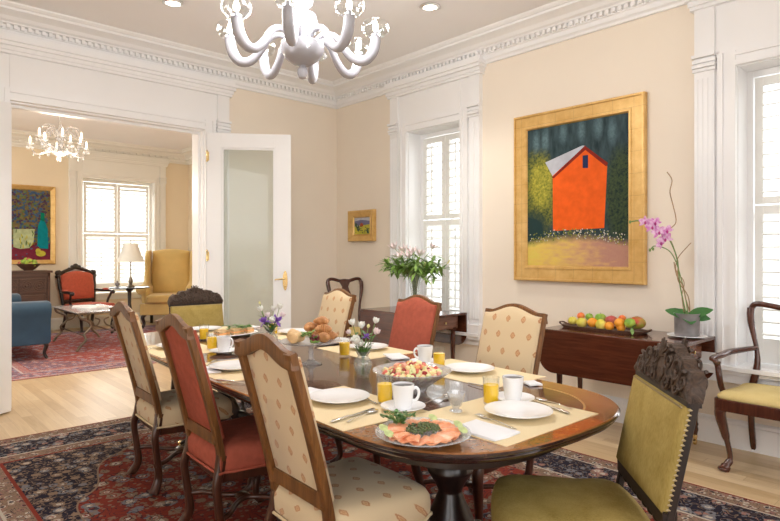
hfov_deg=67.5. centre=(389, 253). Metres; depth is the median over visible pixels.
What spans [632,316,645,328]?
mango
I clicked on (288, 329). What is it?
dinner plate
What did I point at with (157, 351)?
placemat
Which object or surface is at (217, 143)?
door
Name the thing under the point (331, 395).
dinner plate
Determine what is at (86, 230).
shutter
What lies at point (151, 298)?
seat cushion
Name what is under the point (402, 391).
coffee cup
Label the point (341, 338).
dinner plate
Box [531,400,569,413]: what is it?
knife
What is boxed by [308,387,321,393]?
napkin
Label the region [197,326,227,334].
placemat
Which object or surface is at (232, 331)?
sandwich
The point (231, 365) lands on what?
dinner plate
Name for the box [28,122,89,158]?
crystal chandelier
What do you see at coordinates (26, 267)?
fruit bowl
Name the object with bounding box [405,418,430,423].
slice
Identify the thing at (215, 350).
saucer
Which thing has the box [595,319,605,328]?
pear
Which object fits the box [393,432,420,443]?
slice
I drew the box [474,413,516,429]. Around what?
fork
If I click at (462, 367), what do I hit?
dinner plate
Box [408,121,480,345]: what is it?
window
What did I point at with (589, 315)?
apple
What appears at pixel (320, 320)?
croissant
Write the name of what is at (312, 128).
wall
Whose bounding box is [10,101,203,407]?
trim
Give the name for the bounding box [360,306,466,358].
table
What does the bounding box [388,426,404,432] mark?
slice
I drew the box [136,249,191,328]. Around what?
chair
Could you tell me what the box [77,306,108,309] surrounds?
book
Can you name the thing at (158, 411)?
upholstered dining chair
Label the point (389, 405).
saucer
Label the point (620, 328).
orange
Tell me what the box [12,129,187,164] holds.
trim
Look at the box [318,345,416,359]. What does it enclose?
placemat
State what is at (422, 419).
slice
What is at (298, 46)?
glass chandelier
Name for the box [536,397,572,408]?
spoon
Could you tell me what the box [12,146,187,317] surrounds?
wall
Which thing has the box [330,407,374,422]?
knife
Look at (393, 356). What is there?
napkin
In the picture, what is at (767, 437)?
baseboard
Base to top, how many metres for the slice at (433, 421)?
0.019 m
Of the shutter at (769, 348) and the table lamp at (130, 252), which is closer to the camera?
the shutter at (769, 348)
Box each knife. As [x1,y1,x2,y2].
[215,379,244,383]
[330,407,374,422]
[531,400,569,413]
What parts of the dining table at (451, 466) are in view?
leg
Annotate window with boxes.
[83,177,153,299]
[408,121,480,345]
[698,57,779,385]
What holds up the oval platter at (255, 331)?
on the dining table at (451, 466)
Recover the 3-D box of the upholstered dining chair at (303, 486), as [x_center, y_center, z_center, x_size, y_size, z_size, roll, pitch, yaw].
[-0.205,0.786,2.122,0.593,1.042,0.497,0,0,-40]
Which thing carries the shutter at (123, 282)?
attached to the window at (126, 234)
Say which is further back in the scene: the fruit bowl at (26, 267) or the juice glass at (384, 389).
the fruit bowl at (26, 267)
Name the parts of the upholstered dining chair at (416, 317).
leg, leg, backrest, frame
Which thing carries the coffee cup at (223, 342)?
on the saucer at (215, 350)
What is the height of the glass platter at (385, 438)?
0.025 m
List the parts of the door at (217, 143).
handle plate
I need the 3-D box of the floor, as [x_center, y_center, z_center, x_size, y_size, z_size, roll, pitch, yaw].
[-2.316,1.350,4.593,8.000,0.060,13.700,0,0,-43]
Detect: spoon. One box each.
[346,409,377,421]
[425,394,451,403]
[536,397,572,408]
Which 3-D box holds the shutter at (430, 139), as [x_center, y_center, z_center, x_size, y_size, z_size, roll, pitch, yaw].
[0.486,-0.818,6.310,0.028,0.885,0.324,0,0,-43]
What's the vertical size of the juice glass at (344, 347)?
0.103 m
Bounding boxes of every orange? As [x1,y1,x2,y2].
[577,312,584,317]
[587,317,596,326]
[605,321,613,329]
[614,318,623,326]
[617,325,625,330]
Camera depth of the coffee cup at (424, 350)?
2.96 m
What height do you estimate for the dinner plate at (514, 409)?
0.023 m
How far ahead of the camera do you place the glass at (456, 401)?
2.08 m
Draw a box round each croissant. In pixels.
[304,322,316,331]
[313,316,328,324]
[315,324,331,332]
[317,332,329,342]
[328,331,337,340]
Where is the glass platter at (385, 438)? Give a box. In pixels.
[375,426,470,446]
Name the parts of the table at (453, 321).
drawer, leg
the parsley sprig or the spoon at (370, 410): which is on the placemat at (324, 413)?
the spoon at (370, 410)
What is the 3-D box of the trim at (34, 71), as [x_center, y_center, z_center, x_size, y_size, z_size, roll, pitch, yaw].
[-2.543,-0.260,5.473,2.385,3.160,0.132,0,0,-43]
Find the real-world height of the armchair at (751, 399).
1.003 m
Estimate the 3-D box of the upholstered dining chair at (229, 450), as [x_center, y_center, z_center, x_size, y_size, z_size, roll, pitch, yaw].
[-0.746,0.786,2.766,0.593,1.042,0.497,0,0,-40]
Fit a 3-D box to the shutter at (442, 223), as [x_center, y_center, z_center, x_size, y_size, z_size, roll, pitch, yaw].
[0.486,0.193,6.310,0.028,1.115,0.324,0,0,-43]
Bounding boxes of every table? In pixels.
[52,304,118,351]
[109,286,149,333]
[144,326,619,520]
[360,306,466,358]
[540,325,714,444]
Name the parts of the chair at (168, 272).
arm, leg, seat, backrest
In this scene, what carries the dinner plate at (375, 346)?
on the placemat at (378, 353)
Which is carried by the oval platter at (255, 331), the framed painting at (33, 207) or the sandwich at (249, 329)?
the sandwich at (249, 329)
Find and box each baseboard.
[51,312,165,329]
[600,394,779,457]
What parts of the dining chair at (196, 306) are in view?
frame, backrest, leg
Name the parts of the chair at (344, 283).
frame, seat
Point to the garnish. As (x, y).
(229, 326)
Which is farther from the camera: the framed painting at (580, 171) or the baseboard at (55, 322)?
the baseboard at (55, 322)
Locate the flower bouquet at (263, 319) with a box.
[257,301,285,334]
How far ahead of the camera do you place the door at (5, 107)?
4.81 m
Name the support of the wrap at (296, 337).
on the glass cake stand
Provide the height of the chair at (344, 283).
1.048 m
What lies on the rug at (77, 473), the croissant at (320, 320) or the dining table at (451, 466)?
the dining table at (451, 466)
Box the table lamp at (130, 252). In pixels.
[116,240,144,286]
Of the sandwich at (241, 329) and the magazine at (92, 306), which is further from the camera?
the magazine at (92, 306)
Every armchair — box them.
[55,263,114,332]
[709,301,779,472]
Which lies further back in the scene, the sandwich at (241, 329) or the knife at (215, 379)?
the sandwich at (241, 329)
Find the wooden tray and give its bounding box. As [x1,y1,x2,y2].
[559,321,651,334]
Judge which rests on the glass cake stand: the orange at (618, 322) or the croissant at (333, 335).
the croissant at (333, 335)
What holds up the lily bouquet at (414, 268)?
in the vase
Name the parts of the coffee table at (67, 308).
glass, frame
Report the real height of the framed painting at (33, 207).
1.344 m
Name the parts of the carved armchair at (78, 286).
arm, frame, backrest, leg, seat, arm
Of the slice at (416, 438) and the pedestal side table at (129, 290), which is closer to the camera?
the slice at (416, 438)
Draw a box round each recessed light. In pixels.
[162,0,183,7]
[420,2,439,10]
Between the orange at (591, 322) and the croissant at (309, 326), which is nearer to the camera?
the croissant at (309, 326)
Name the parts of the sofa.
arm, arm, leg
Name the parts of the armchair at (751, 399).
leg, arm, seat rail, seat, leg, frame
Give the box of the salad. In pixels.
[381,360,441,382]
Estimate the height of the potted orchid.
1.117 m
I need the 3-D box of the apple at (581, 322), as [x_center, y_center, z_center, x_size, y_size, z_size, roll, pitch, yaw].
[1.458,0.516,4.438,0.082,0.076,0.082,0,0,-43]
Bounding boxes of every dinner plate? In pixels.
[193,326,221,330]
[209,360,241,370]
[278,328,306,333]
[310,388,369,403]
[333,337,350,344]
[350,342,387,350]
[445,362,494,373]
[484,400,552,418]
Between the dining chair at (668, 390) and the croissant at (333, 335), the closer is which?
the dining chair at (668, 390)
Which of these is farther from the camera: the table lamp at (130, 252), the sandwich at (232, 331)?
the table lamp at (130, 252)
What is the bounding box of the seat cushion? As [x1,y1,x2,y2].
[146,293,176,303]
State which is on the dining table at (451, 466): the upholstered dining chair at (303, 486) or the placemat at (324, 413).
the placemat at (324, 413)
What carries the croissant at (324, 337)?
on the glass cake stand
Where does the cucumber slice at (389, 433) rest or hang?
on the glass platter at (385, 438)
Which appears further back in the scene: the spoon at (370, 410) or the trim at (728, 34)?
the trim at (728, 34)
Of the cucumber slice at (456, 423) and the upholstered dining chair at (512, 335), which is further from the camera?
the upholstered dining chair at (512, 335)
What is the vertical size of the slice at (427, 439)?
0.020 m
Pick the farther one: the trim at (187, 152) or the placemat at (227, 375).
the trim at (187, 152)
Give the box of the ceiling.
[8,0,555,149]
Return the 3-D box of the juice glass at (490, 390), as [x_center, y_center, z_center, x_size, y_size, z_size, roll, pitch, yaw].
[0.379,0.511,2.190,0.063,0.103,0.063,0,0,-43]
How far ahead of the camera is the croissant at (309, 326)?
3.01 m
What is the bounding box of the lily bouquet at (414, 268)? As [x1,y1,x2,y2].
[378,242,453,294]
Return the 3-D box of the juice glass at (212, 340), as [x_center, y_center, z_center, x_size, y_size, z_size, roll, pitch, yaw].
[-1.048,0.511,3.440,0.063,0.103,0.063,0,0,-43]
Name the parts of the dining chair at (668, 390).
seat, backrest, frame, nail trim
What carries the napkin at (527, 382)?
on the dining table at (451, 466)
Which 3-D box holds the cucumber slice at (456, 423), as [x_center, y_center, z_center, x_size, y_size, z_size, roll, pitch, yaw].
[0.212,0.528,1.815,0.032,0.016,0.028,0,0,-43]
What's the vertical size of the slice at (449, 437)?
0.019 m
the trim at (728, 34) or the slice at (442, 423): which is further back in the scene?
the trim at (728, 34)
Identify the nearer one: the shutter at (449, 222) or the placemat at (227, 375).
the placemat at (227, 375)
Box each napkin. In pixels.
[206,366,220,373]
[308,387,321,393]
[383,353,409,359]
[456,419,519,440]
[523,380,542,385]
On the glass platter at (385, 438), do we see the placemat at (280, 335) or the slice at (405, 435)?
the slice at (405, 435)
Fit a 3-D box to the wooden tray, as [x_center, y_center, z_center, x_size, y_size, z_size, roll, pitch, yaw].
[1.591,0.548,4.359,0.232,0.040,0.716,0,0,-43]
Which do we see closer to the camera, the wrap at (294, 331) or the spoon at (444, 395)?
the spoon at (444, 395)
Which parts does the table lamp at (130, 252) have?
lamp shade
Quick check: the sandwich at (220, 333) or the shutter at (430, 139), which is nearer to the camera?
the sandwich at (220, 333)
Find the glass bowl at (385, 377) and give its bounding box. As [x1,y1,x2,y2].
[372,368,451,391]
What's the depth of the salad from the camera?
2.34 m
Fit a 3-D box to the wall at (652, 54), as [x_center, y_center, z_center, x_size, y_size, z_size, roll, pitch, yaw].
[1.944,-0.360,4.714,0.360,3.360,7.515,0,0,-43]
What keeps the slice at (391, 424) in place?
on the glass platter at (385, 438)
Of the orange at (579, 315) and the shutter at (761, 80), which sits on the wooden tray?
the orange at (579, 315)
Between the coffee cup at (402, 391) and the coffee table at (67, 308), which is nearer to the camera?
the coffee cup at (402, 391)
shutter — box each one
[83,182,116,233]
[83,233,116,291]
[117,184,148,233]
[117,234,148,291]
[423,135,445,219]
[423,220,445,310]
[446,132,458,218]
[446,219,458,311]
[755,74,779,204]
[755,204,779,364]
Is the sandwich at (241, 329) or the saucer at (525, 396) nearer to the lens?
the saucer at (525, 396)
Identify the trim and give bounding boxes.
[0,0,336,108]
[0,31,237,324]
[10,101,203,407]
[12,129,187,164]
[65,148,169,299]
[181,147,191,164]
[333,0,685,108]
[381,54,486,339]
[684,0,779,372]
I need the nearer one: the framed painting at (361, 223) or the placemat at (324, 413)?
the placemat at (324, 413)
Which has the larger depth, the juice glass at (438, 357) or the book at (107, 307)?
the book at (107, 307)
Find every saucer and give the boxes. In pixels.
[209,348,234,353]
[380,400,425,412]
[409,358,432,364]
[498,391,534,400]
[667,332,707,337]
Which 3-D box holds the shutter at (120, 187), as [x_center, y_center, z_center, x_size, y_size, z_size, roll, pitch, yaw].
[-4.943,-0.853,11.236,0.581,0.935,0.028,0,0,-43]
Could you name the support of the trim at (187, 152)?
attached to the wall at (190, 165)
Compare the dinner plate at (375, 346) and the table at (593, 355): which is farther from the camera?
the table at (593, 355)
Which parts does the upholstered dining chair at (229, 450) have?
leg, frame, backrest, leg, seat, seat rail, leg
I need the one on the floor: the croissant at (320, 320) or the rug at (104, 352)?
the rug at (104, 352)
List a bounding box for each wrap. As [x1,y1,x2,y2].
[287,330,298,340]
[289,332,304,342]
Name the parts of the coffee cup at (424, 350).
handle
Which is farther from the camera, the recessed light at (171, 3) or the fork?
the recessed light at (171, 3)
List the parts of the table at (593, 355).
leg, leg, drawer, leg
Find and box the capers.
[406,421,439,434]
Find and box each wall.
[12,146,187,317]
[188,164,191,250]
[229,88,336,327]
[337,5,779,427]
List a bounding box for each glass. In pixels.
[199,328,208,339]
[206,332,217,348]
[339,342,349,354]
[377,382,392,401]
[433,352,444,367]
[447,392,464,410]
[482,376,499,402]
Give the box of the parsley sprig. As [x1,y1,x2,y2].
[380,409,415,423]
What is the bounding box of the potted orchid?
[629,172,712,336]
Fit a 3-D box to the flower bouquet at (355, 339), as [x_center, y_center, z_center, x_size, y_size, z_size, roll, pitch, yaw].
[-0.121,0.419,2.674,0.142,0.264,0.131,0,0,-19]
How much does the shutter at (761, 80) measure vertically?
0.875 m
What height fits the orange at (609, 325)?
0.068 m
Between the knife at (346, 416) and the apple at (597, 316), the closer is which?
the knife at (346, 416)
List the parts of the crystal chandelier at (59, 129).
metal plate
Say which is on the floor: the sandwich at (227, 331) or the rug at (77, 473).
the rug at (77, 473)
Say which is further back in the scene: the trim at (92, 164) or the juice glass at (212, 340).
the trim at (92, 164)
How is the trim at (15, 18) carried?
attached to the wall at (312, 128)
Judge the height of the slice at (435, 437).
0.018 m
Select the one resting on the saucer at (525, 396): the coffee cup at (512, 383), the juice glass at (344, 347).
the coffee cup at (512, 383)
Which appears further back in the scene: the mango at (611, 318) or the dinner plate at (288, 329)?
the mango at (611, 318)
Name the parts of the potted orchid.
flower stem, pot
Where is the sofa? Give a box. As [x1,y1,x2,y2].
[12,293,51,357]
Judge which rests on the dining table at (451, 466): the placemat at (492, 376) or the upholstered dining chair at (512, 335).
the placemat at (492, 376)
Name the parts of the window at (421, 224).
tilt rod, tilt rod, frame, sash, tilt rod, tilt rod, sill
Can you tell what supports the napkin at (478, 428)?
on the placemat at (528, 428)
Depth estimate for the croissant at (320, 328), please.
2.97 m
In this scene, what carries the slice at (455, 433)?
on the glass platter at (385, 438)
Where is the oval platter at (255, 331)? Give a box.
[208,330,257,336]
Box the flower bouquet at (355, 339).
[346,317,380,374]
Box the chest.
[12,270,52,301]
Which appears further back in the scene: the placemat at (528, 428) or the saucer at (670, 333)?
the saucer at (670, 333)
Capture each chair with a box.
[109,301,232,495]
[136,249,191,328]
[155,314,269,520]
[167,285,245,410]
[234,333,432,520]
[318,288,355,337]
[326,277,364,341]
[330,294,441,467]
[411,303,547,520]
[491,337,708,520]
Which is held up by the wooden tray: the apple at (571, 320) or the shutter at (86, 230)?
the apple at (571, 320)
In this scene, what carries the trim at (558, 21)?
attached to the wall at (652, 54)
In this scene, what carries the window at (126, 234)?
in the wall at (36, 167)
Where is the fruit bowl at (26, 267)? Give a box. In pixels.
[16,264,39,270]
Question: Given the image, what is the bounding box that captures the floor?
[0,322,779,506]
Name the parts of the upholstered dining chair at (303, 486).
leg, frame, backrest, seat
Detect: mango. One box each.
[605,315,616,323]
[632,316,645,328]
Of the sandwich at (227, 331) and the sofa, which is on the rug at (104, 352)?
the sofa
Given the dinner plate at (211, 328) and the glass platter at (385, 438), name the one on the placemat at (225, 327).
the dinner plate at (211, 328)
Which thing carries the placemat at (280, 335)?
on the dining table at (451, 466)
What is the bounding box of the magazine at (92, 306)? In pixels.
[80,305,107,307]
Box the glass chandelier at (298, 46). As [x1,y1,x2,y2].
[216,0,388,83]
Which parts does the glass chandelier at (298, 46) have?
bulb, bulb, arm, arm, arm, arm, lamp shade, arm, arm, arm, arm, bulb, bulb, bulb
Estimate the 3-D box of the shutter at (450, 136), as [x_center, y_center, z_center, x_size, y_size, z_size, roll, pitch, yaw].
[0.709,-0.818,6.067,0.028,0.885,0.324,0,0,-43]
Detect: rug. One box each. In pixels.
[0,398,779,520]
[12,325,155,380]
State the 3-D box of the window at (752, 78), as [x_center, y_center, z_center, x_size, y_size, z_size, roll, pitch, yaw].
[2.723,-0.205,3.755,0.390,2.170,1.374,0,0,-43]
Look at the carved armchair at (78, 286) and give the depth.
10.19 m
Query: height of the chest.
1.045 m
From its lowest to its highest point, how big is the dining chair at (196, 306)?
1.040 m
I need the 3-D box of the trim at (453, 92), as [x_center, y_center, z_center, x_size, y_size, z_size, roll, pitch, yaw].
[0.414,-0.530,6.020,0.132,2.700,1.380,0,0,-43]
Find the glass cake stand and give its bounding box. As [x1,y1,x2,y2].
[280,338,341,363]
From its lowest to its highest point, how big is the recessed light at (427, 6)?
0.015 m
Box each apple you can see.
[568,316,576,323]
[576,318,586,326]
[585,313,592,319]
[595,313,605,320]
[624,318,635,327]
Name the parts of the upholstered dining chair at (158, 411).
leg, frame, backrest, leg, seat rail, seat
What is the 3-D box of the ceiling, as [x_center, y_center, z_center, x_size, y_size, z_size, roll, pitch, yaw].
[-2.316,-2.080,4.593,8.000,0.080,13.700,0,0,-43]
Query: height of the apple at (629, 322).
0.075 m
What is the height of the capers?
0.024 m
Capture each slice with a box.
[379,424,387,430]
[384,430,393,436]
[388,423,407,430]
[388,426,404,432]
[389,430,411,440]
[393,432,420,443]
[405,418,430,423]
[406,434,434,445]
[418,418,445,424]
[423,434,451,445]
[428,414,437,419]
[431,420,455,428]
[436,432,458,442]
[439,422,459,431]
[440,431,460,440]
[453,420,462,426]
[458,426,467,432]
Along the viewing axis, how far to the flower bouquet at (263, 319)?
3.44 m
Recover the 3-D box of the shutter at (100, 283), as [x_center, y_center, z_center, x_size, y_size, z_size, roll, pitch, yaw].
[-5.375,0.168,10.839,0.581,1.085,0.028,0,0,-43]
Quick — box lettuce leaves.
[301,329,317,338]
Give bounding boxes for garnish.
[222,324,251,329]
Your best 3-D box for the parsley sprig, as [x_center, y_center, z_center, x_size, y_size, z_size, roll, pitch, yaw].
[0.026,0.515,1.847,0.107,0.039,0.103,0,0,-25]
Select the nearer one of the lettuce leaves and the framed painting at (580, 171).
the lettuce leaves
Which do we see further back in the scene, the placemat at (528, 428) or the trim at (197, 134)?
the trim at (197, 134)
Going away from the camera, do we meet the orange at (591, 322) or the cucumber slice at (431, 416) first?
the cucumber slice at (431, 416)
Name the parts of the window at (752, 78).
sill, frame, sash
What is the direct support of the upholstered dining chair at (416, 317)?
on the rug at (77, 473)
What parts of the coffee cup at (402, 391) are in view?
handle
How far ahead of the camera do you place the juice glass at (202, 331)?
3.80 m
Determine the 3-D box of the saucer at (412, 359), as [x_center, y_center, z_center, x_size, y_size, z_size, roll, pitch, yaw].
[0.179,0.553,2.986,0.164,0.019,0.164,0,0,-43]
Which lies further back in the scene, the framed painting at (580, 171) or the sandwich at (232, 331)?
the framed painting at (580, 171)
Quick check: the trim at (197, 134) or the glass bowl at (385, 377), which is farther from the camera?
the trim at (197, 134)
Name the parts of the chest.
carved panel, lid, carved panel, drawer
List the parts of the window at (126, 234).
tilt rod, tilt rod, sill, frame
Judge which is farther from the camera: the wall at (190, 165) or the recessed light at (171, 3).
the wall at (190, 165)
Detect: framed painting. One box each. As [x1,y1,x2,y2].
[12,184,55,263]
[348,209,375,241]
[514,91,646,284]
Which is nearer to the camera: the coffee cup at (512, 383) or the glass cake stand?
the coffee cup at (512, 383)
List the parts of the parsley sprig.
stem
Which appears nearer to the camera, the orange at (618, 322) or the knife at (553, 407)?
the knife at (553, 407)
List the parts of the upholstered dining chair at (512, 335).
leg, leg, seat rail, backrest, frame, leg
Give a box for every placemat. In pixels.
[147,344,212,357]
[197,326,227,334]
[205,359,243,382]
[268,332,309,339]
[311,386,426,431]
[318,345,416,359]
[409,397,598,446]
[428,359,544,386]
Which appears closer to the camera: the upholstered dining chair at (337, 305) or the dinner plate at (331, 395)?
the dinner plate at (331, 395)
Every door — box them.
[0,100,10,413]
[206,133,290,328]
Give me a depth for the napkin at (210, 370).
2.78 m
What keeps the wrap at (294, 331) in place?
on the glass cake stand
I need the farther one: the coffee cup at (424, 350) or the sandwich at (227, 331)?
the sandwich at (227, 331)
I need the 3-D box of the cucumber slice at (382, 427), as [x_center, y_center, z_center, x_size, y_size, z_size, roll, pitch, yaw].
[-0.019,0.528,1.775,0.032,0.016,0.028,0,0,-43]
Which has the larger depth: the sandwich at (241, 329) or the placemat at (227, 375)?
the sandwich at (241, 329)
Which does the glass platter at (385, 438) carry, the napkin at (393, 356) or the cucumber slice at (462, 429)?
the cucumber slice at (462, 429)
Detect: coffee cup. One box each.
[217,335,233,351]
[392,381,419,409]
[413,344,432,362]
[502,374,523,399]
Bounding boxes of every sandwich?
[213,330,226,335]
[217,329,229,334]
[228,329,240,334]
[231,328,243,333]
[243,327,253,332]

